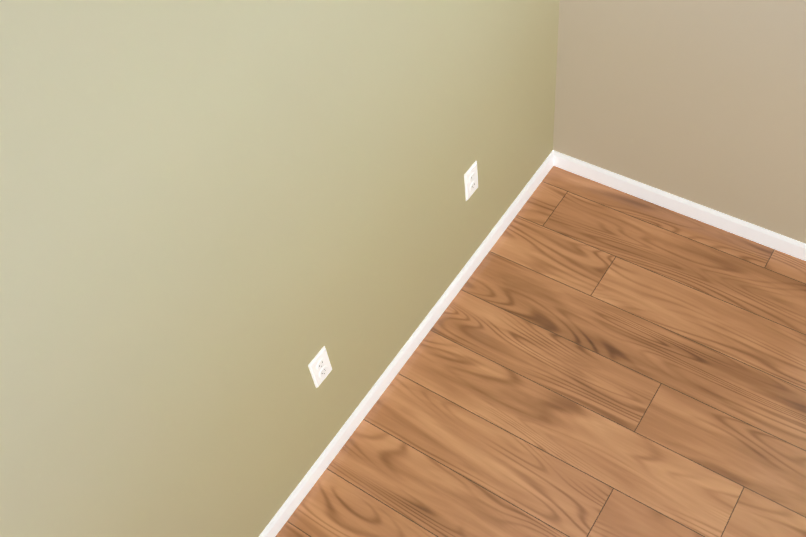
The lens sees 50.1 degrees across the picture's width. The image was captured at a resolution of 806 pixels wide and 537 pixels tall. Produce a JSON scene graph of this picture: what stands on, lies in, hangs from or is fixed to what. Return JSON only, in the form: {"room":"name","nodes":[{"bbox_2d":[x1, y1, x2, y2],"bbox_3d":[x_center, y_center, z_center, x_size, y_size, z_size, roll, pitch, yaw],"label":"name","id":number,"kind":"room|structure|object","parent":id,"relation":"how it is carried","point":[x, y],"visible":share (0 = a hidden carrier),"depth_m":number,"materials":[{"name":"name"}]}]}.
{"room":"empty room","nodes":[
{"label":"empty room","id":0,"kind":"room"},
{"bbox_2d":[0,0,559,536],"bbox_3d":[-1.325,0.933,0.925,0.150,2.440,6.420,25,59,24],"label":"wall","id":1,"kind":"structure","parent":0,"point":[222,222],"depth_m":1.77,"materials":[{"name":"paint"}]},
{"bbox_2d":[308,346,331,387],"bbox_3d":[-0.220,0.267,2.318,0.009,0.115,0.070,25,59,24],"label":"electrical outlet","id":2,"kind":"object","parent":1,"relation":"attached to","point":[320,367],"visible":1,"depth_m":2.31,"materials":[{"name":"white plastic"}]},
{"bbox_2d":[259,151,553,536],"bbox_3d":[-1.136,1.690,1.823,0.012,0.066,6.120,25,59,24],"label":"baseboard","id":3,"kind":"structure","parent":1,"relation":"attached to","point":[284,513],"depth_m":2.75,"materials":[{"name":"white paint"}]},
{"bbox_2d":[464,161,477,200],"bbox_3d":[0.214,-0.271,2.679,0.009,0.115,0.070,25,59,24],"label":"electrical outlet","id":4,"kind":"object","parent":1,"relation":"attached to","point":[471,179],"visible":1,"depth_m":2.67,"materials":[{"name":"white plastic"}]},
{"bbox_2d":[275,166,805,536],"bbox_3d":[0.456,2.492,1.106,4.150,0.120,6.420,25,59,24],"label":"floor","id":5,"kind":"structure","parent":0,"point":[589,358],"depth_m":2.65,"materials":[{"name":"laminate"}]},
{"bbox_2d":[553,0,805,243],"bbox_3d":[2.068,-0.451,1.556,3.850,2.440,0.150,25,59,24],"label":"wall","id":6,"kind":"structure","parent":0,"point":[702,102],"depth_m":2.71,"materials":[{"name":"paint"}]},
{"bbox_2d":[552,150,805,260],"bbox_3d":[1.021,-0.200,3.011,1.120,0.066,0.012,25,59,24],"label":"baseboard","id":7,"kind":"structure","parent":6,"relation":"attached to","point":[744,229],"depth_m":3.02,"materials":[{"name":"white paint"}]}
]}

